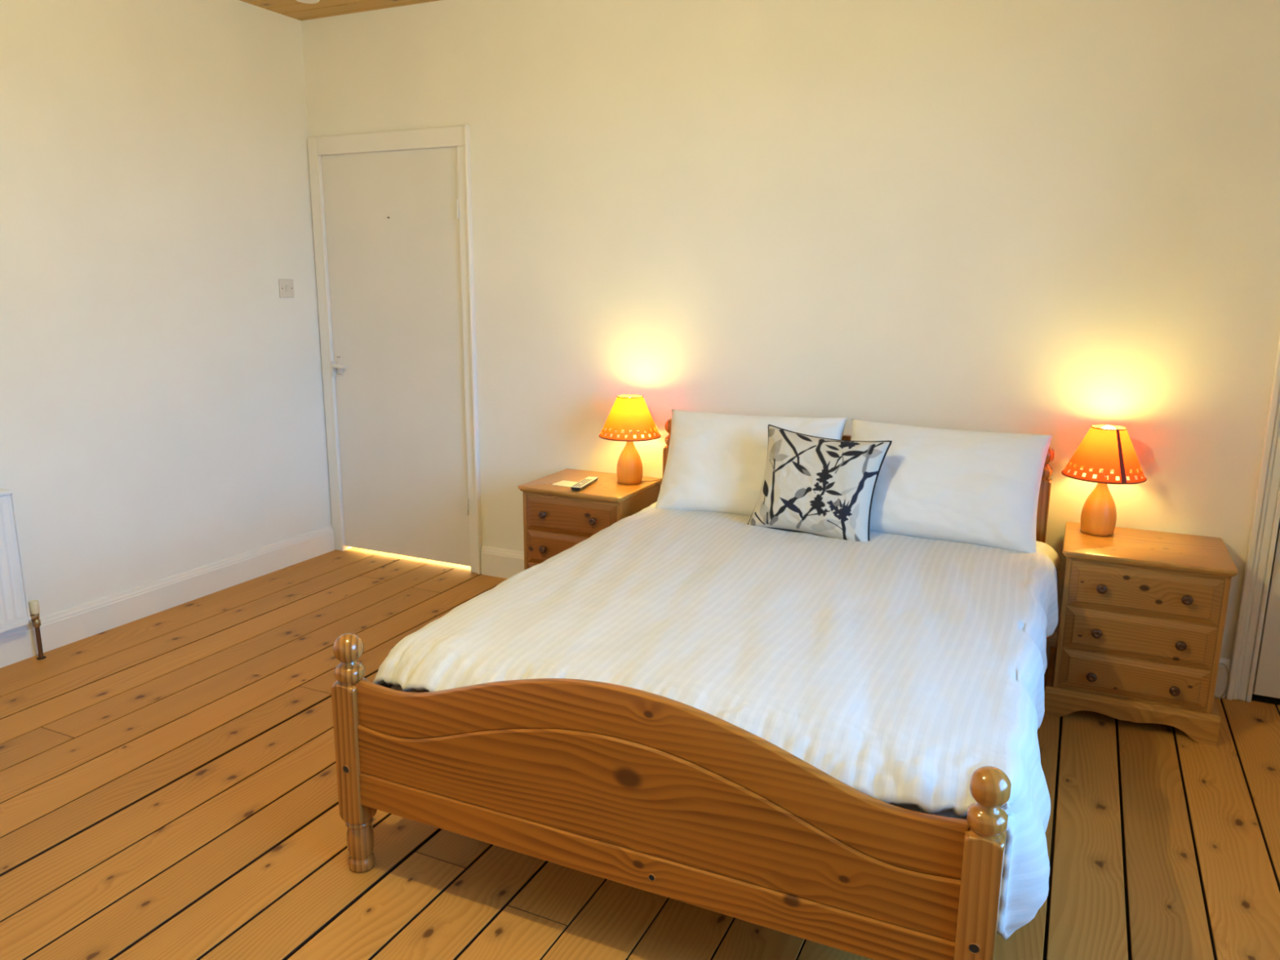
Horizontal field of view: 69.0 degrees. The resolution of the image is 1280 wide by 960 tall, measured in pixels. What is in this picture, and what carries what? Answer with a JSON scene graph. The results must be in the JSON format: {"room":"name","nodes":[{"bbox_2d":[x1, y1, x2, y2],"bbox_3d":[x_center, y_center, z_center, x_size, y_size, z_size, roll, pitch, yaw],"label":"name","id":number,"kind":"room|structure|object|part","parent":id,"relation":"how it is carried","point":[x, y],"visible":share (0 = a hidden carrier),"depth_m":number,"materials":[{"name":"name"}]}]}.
{"room":"bedroom","nodes":[
{"label":"bedroom","id":0,"kind":"room"},
{"bbox_2d":[0,0,332,617],"bbox_3d":[-2.696,-0.470,2.621,0.140,2.702,4.740,6,13,25],"label":"wall","id":1,"kind":"structure","parent":0,"point":[162,406],"depth_m":3.85,"materials":[{"name":"paint"}]},
{"bbox_2d":[0,488,46,659],"bbox_3d":[-2.489,0.443,2.998,0.092,0.661,1.052,6,13,25],"label":"radiator","id":2,"kind":"object","parent":1,"relation":"attached to","point":[15,611],"visible":1,"depth_m":3.36,"materials":[{"name":"white metal"}]},
{"bbox_3d":[-2.482,0.377,2.951,0.045,0.494,0.992,6,13,25],"label":"panel","id":3,"kind":"part","parent":2,"relation":"part of","materials":[{"name":"white metal"}]},
{"bbox_3d":[-2.487,0.361,2.950,0.066,0.482,1.000,6,13,25],"label":"casing","id":4,"kind":"part","parent":2,"relation":"part of","materials":[{"name":"white metal"}]},
{"bbox_2d":[0,524,334,667],"bbox_3d":[-2.607,0.733,2.900,0.019,0.134,4.579,6,13,25],"label":"baseboard","id":5,"kind":"structure","parent":1,"relation":"attached to","point":[63,628],"depth_m":3.98,"materials":[{"name":"white paint"}]},
{"bbox_2d":[278,279,294,297],"bbox_3d":[-1.701,-0.923,4.482,0.016,0.088,0.088,6,13,25],"label":"light switch","id":6,"kind":"object","parent":1,"relation":"attached to","point":[286,286],"visible":1,"depth_m":4.47,"materials":[{"name":"beige plastic"}]},
{"bbox_2d":[240,0,439,20],"bbox_3d":[-0.313,-1.544,1.317,5.330,0.080,4.880,6,13,25],"label":"ceiling","id":7,"kind":"structure","parent":0,"point":[294,9],"depth_m":4.17,"materials":[{"name":"brown"}]},
{"bbox_2d":[296,0,319,4],"bbox_3d":[-1.417,-2.058,3.956,0.120,0.040,0.120,6,13,25],"label":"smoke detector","id":8,"kind":"object","parent":7,"relation":"attached to","point":[310,2],"visible":1,"depth_m":3.97,"materials":[{"name":"white plastic"}]},
{"bbox_2d":[0,546,1279,959],"bbox_3d":[-0.190,0.923,2.628,5.450,0.090,6.100,6,13,25],"label":"floor","id":9,"kind":"structure","parent":0,"point":[169,788],"depth_m":2.43,"materials":[{"name":"brown wood"}]},
{"bbox_2d":[517,468,662,569],"bbox_3d":[-0.212,0.289,4.008,0.501,0.570,0.426,6,13,25],"label":"chest","id":10,"kind":"object","parent":9,"relation":"on","point":[557,518],"visible":0.38,"depth_m":3.85,"materials":[{"name":"brown wood"}]},
{"bbox_3d":[-0.285,0.435,3.882,0.424,0.129,0.028,6,13,25],"label":"drawer","id":11,"kind":"part","parent":10,"relation":"part of","materials":[{"name":"brown wood"}]},
{"bbox_3d":[-0.402,0.143,3.845,0.032,0.032,0.030,6,13,25],"label":"knob","id":12,"kind":"part","parent":10,"relation":"part of","materials":[{"name":"brown wood"}]},
{"bbox_3d":[-0.403,0.289,3.876,0.032,0.032,0.030,6,13,25],"label":"knob","id":13,"kind":"part","parent":10,"relation":"part of","materials":[{"name":"brown wood"}]},
{"bbox_3d":[-0.284,0.299,3.853,0.424,0.140,0.028,6,13,25],"label":"drawer","id":14,"kind":"part","parent":10,"relation":"part of","materials":[{"name":"brown wood"}]},
{"bbox_3d":[-0.279,0.226,3.847,0.426,0.003,0.029,6,13,25],"label":"rail","id":15,"kind":"part","parent":10,"relation":"part of","materials":[{"name":"brown wood"}]},
{"bbox_2d":[551,480,577,487],"bbox_3d":[-0.294,0.018,3.901,0.124,0.004,0.090,7,14,29],"label":"paper card","id":16,"kind":"object","parent":10,"relation":"on","point":[562,483],"visible":0.56,"depth_m":3.90,"materials":[{"name":"beige paper"}]},
{"bbox_3d":[-0.278,0.072,3.814,0.426,0.016,0.029,6,13,25],"label":"rail","id":17,"kind":"part","parent":10,"relation":"part of","materials":[{"name":"brown wood"}]},
{"bbox_3d":[-0.283,0.154,3.821,0.424,0.146,0.028,6,13,25],"label":"drawer","id":18,"kind":"part","parent":10,"relation":"part of","materials":[{"name":"brown wood"}]},
{"bbox_2d":[570,476,598,490],"bbox_3d":[-0.230,0.014,3.869,0.044,0.018,0.210,4,13,17],"label":"remote control","id":19,"kind":"object","parent":10,"relation":"on","point":[588,481],"visible":1,"depth_m":3.84,"materials":[{"name":"black plastic"}]},
{"bbox_3d":[-0.189,0.165,3.746,0.032,0.032,0.030,6,13,25],"label":"knob","id":20,"kind":"part","parent":10,"relation":"part of","materials":[{"name":"brown wood"}]},
{"bbox_2d":[599,394,662,484],"bbox_3d":[-0.043,0.024,3.965,0.262,0.768,0.269,6,13,25],"label":"table lamp","id":21,"kind":"object","parent":10,"relation":"on","point":[629,414],"visible":1,"depth_m":3.84,"materials":[{"name":"brown wood"}]},
{"bbox_3d":[-0.042,-0.268,3.899,0.256,0.166,0.256,6,13,25],"label":"lamp shade","id":22,"kind":"part","parent":21,"relation":"part of","materials":[{"name":"fabric"}]},
{"bbox_3d":[0.060,0.195,4.033,0.130,0.406,0.022,-10,16,-39],"label":"power cord","id":23,"kind":"part","parent":21,"relation":"part of","materials":[{"name":"beige plastic"}]},
{"bbox_3d":[-0.001,0.307,3.941,0.018,0.525,0.370,6,13,25],"label":"panel","id":24,"kind":"part","parent":10,"relation":"part of","materials":[{"name":"brown wood"}]},
{"bbox_2d":[330,417,1054,959],"bbox_3d":[0.365,0.413,2.763,1.471,0.858,2.000,6,13,24],"label":"double bed","id":25,"kind":"object","parent":9,"relation":"on","point":[652,793],"visible":0.51,"depth_m":1.84,"materials":[{"name":"brown wood"}]},
{"bbox_3d":[-0.680,0.652,2.220,0.065,0.604,0.065,6,13,24],"label":"post","id":26,"kind":"part","parent":25,"relation":"part of","materials":[{"name":"brown wood"}]},
{"bbox_3d":[0.134,0.165,3.909,0.065,0.858,0.065,6,13,24],"label":"post","id":27,"kind":"part","parent":25,"relation":"part of","materials":[{"name":"brown wood"}]},
{"bbox_2d":[390,685,966,819],"bbox_3d":[0.369,0.486,2.789,1.324,0.219,1.855,6,13,24],"label":"mattress","id":28,"kind":"object","parent":25,"relation":"on","point":[949,813],"visible":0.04,"depth_m":1.73,"materials":[{"name":"white fabric"}]},
{"bbox_2d":[373,502,1061,940],"bbox_3d":[0.371,0.479,2.712,1.563,0.375,1.784,6,13,24],"label":"duvet","id":29,"kind":"object","parent":28,"relation":"on","point":[898,668],"visible":0.89,"depth_m":2.26,"materials":[{"name":"fabric"}]},
{"bbox_2d":[655,408,847,515],"bbox_3d":[0.411,-0.050,3.551,0.710,0.398,0.264,5,13,22],"label":"pillow","id":30,"kind":"object","parent":29,"relation":"on","point":[716,462],"visible":0.58,"depth_m":3.52,"materials":[{"name":"white fabric"}]},
{"bbox_2d":[746,424,892,542],"bbox_3d":[0.619,0.020,3.258,0.469,0.381,0.201,8,14,31],"label":"patterned cushion","id":31,"kind":"object","parent":29,"relation":"on","point":[818,486],"visible":0.99,"depth_m":3.19,"materials":[{"name":"fabric"}]},
{"bbox_2d":[851,418,1053,553],"bbox_3d":[1.039,0.019,3.243,0.686,0.393,0.274,7,14,27],"label":"pillow","id":32,"kind":"object","parent":29,"relation":"on","point":[976,487],"visible":0.83,"depth_m":3.15,"materials":[{"name":"white fabric"}]},
{"bbox_3d":[0.772,0.065,3.584,1.349,0.480,0.030,6,13,24],"label":"headboard panel","id":33,"kind":"part","parent":25,"relation":"part of","materials":[{"name":"brown wood"}]},
{"bbox_3d":[0.596,0.785,1.644,0.065,0.604,0.065,6,13,24],"label":"post","id":34,"kind":"part","parent":25,"relation":"part of","materials":[{"name":"brown wood"}]},
{"bbox_3d":[1.409,0.298,3.333,0.065,0.858,0.065,6,13,24],"label":"post","id":35,"kind":"part","parent":25,"relation":"part of","materials":[{"name":"brown wood"}]},
{"bbox_2d":[1044,521,1238,746],"bbox_3d":[1.661,0.492,3.126,0.501,0.570,0.426,6,13,25],"label":"chest","id":36,"kind":"object","parent":9,"relation":"on","point":[1143,615],"visible":1,"depth_m":2.96,"materials":[{"name":"brown wood"}]},
{"bbox_3d":[1.475,0.468,3.243,0.018,0.525,0.370,6,13,25],"label":"panel","id":37,"kind":"part","parent":36,"relation":"part of","materials":[{"name":"brown wood"}]},
{"bbox_3d":[1.469,0.640,3.026,0.032,0.032,0.030,6,13,25],"label":"knob","id":38,"kind":"part","parent":36,"relation":"part of","materials":[{"name":"brown wood"}]},
{"bbox_3d":[1.470,0.492,2.995,0.032,0.032,0.030,6,13,25],"label":"knob","id":39,"kind":"part","parent":36,"relation":"part of","materials":[{"name":"brown wood"}]},
{"bbox_3d":[1.471,0.345,2.963,0.032,0.032,0.030,6,13,25],"label":"knob","id":40,"kind":"part","parent":36,"relation":"part of","materials":[{"name":"brown wood"}]},
{"bbox_3d":[1.592,0.709,3.025,0.426,0.018,0.029,6,13,25],"label":"rail","id":41,"kind":"part","parent":36,"relation":"part of","materials":[{"name":"brown wood"}]},
{"bbox_3d":[1.588,0.638,3.000,0.424,0.129,0.028,6,13,25],"label":"drawer","id":42,"kind":"part","parent":36,"relation":"part of","materials":[{"name":"brown wood"}]},
{"bbox_3d":[1.593,0.571,2.995,0.426,0.003,0.029,6,13,25],"label":"rail","id":43,"kind":"part","parent":36,"relation":"part of","materials":[{"name":"brown wood"}]},
{"bbox_3d":[1.589,0.502,2.971,0.424,0.140,0.028,6,13,25],"label":"drawer","id":44,"kind":"part","parent":36,"relation":"part of","materials":[{"name":"brown wood"}]},
{"bbox_3d":[1.594,0.429,2.965,0.426,0.003,0.029,6,13,25],"label":"rail","id":45,"kind":"part","parent":36,"relation":"part of","materials":[{"name":"brown wood"}]},
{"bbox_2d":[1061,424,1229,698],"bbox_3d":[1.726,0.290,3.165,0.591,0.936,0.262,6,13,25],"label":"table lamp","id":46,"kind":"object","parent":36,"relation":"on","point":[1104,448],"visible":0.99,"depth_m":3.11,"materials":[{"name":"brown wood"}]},
{"bbox_3d":[1.580,-0.096,3.154,0.256,0.166,0.256,6,13,25],"label":"lamp shade","id":47,"kind":"part","parent":46,"relation":"part of","materials":[{"name":"orange fabric"}]},
{"bbox_3d":[1.580,-0.129,3.147,0.060,0.110,0.060,6,13,25],"label":"bulb","id":48,"kind":"part","parent":46,"relation":"part of","materials":[{"name":"white glass"}]},
{"bbox_3d":[1.830,0.460,3.251,0.442,0.571,0.083,6,13,25],"label":"power cord","id":49,"kind":"part","parent":46,"relation":"part of","materials":[{"name":"beige plastic"}]},
{"bbox_3d":[1.590,0.357,2.940,0.424,0.146,0.028,6,13,25],"label":"drawer","id":50,"kind":"part","parent":36,"relation":"part of","materials":[{"name":"brown wood"}]},
{"bbox_3d":[1.595,0.275,2.932,0.426,0.016,0.029,6,13,25],"label":"rail","id":51,"kind":"part","parent":36,"relation":"part of","materials":[{"name":"brown wood"}]},
{"bbox_3d":[1.682,0.662,2.928,0.032,0.032,0.030,6,13,25],"label":"knob","id":52,"kind":"part","parent":36,"relation":"part of","materials":[{"name":"brown wood"}]},
{"bbox_3d":[1.683,0.515,2.896,0.032,0.032,0.030,6,13,25],"label":"knob","id":53,"kind":"part","parent":36,"relation":"part of","materials":[{"name":"brown wood"}]},
{"bbox_3d":[1.684,0.368,2.864,0.032,0.032,0.030,6,13,25],"label":"knob","id":54,"kind":"part","parent":36,"relation":"part of","materials":[{"name":"brown wood"}]},
{"bbox_2d":[301,0,1279,698],"bbox_3d":[0.694,-0.676,3.693,5.330,2.702,0.140,6,13,25],"label":"wall","id":55,"kind":"structure","parent":0,"point":[1060,219],"depth_m":3.47,"materials":[{"name":"paint"}]},
{"bbox_2d":[306,137,345,551],"bbox_3d":[-1.587,-0.643,4.718,0.065,2.075,0.018,6,13,25],"label":"trim","id":56,"kind":"structure","parent":55,"relation":"attached to","point":[313,148],"depth_m":4.69,"materials":[{"name":"white paint"}]},
{"bbox_2d":[317,125,464,155],"bbox_3d":[-1.155,-1.571,4.312,0.877,0.085,0.018,6,13,25],"label":"trim","id":57,"kind":"structure","parent":55,"relation":"attached to","point":[448,136],"depth_m":4.30,"materials":[{"name":"white paint"}]},
{"bbox_2d":[320,146,470,566],"bbox_3d":[-1.188,-0.572,4.540,0.820,1.971,0.096,6,13,25],"label":"door","id":58,"kind":"structure","parent":55,"relation":"in","point":[392,220],"depth_m":4.54,"materials":[{"name":"paint"}]},
{"bbox_3d":[-1.553,-0.563,4.715,0.011,0.080,0.024,6,13,25],"label":"strike plate","id":59,"kind":"part","parent":58,"relation":"part of","materials":[{"name":"white paint"}]},
{"bbox_3d":[-1.501,-0.570,4.668,0.084,0.018,0.054,6,13,25],"label":"lever handle","id":60,"kind":"part","parent":58,"relation":"part of","materials":[{"name":"white paint"}]},
{"bbox_3d":[-1.519,-0.579,4.707,0.030,0.105,0.006,6,13,25],"label":"handle plate","id":61,"kind":"part","parent":58,"relation":"part of","materials":[{"name":"white paint"}]},
{"bbox_2d":[457,124,482,574],"bbox_3d":[-0.797,-0.559,4.345,0.064,2.078,0.030,6,13,25],"label":"trim","id":62,"kind":"structure","parent":55,"relation":"attached to","point":[464,162],"depth_m":4.33,"materials":[{"name":"white paint"}]},
{"bbox_2d":[480,546,1230,697],"bbox_3d":[0.637,0.541,3.888,3.115,0.140,0.019,6,13,25],"label":"baseboard","id":63,"kind":"structure","parent":55,"relation":"attached to","point":[495,562],"depth_m":4.46,"materials":[{"name":"white paint"}]},
{"bbox_2d":[1225,335,1279,702],"bbox_3d":[2.449,-0.219,2.842,0.881,2.090,0.030,6,13,25],"label":"trim","id":64,"kind":"structure","parent":55,"relation":"attached to","point":[1266,511],"depth_m":3.12,"materials":[{"name":"white paint"}]},
{"bbox_2d":[1251,693,1279,708],"bbox_3d":[2.494,0.807,3.096,0.797,0.017,0.077,6,13,25],"label":"trim","id":65,"kind":"structure","parent":55,"relation":"attached to","point":[1276,701],"depth_m":3.24,"materials":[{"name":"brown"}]},
{"bbox_2d":[1253,519,1279,698],"bbox_3d":[2.481,-0.183,2.860,0.803,1.968,0.064,6,13,25],"label":"door","id":66,"kind":"structure","parent":55,"relation":"in","point":[1267,677],"depth_m":3.17,"materials":[{"name":"paint"}]}
]}

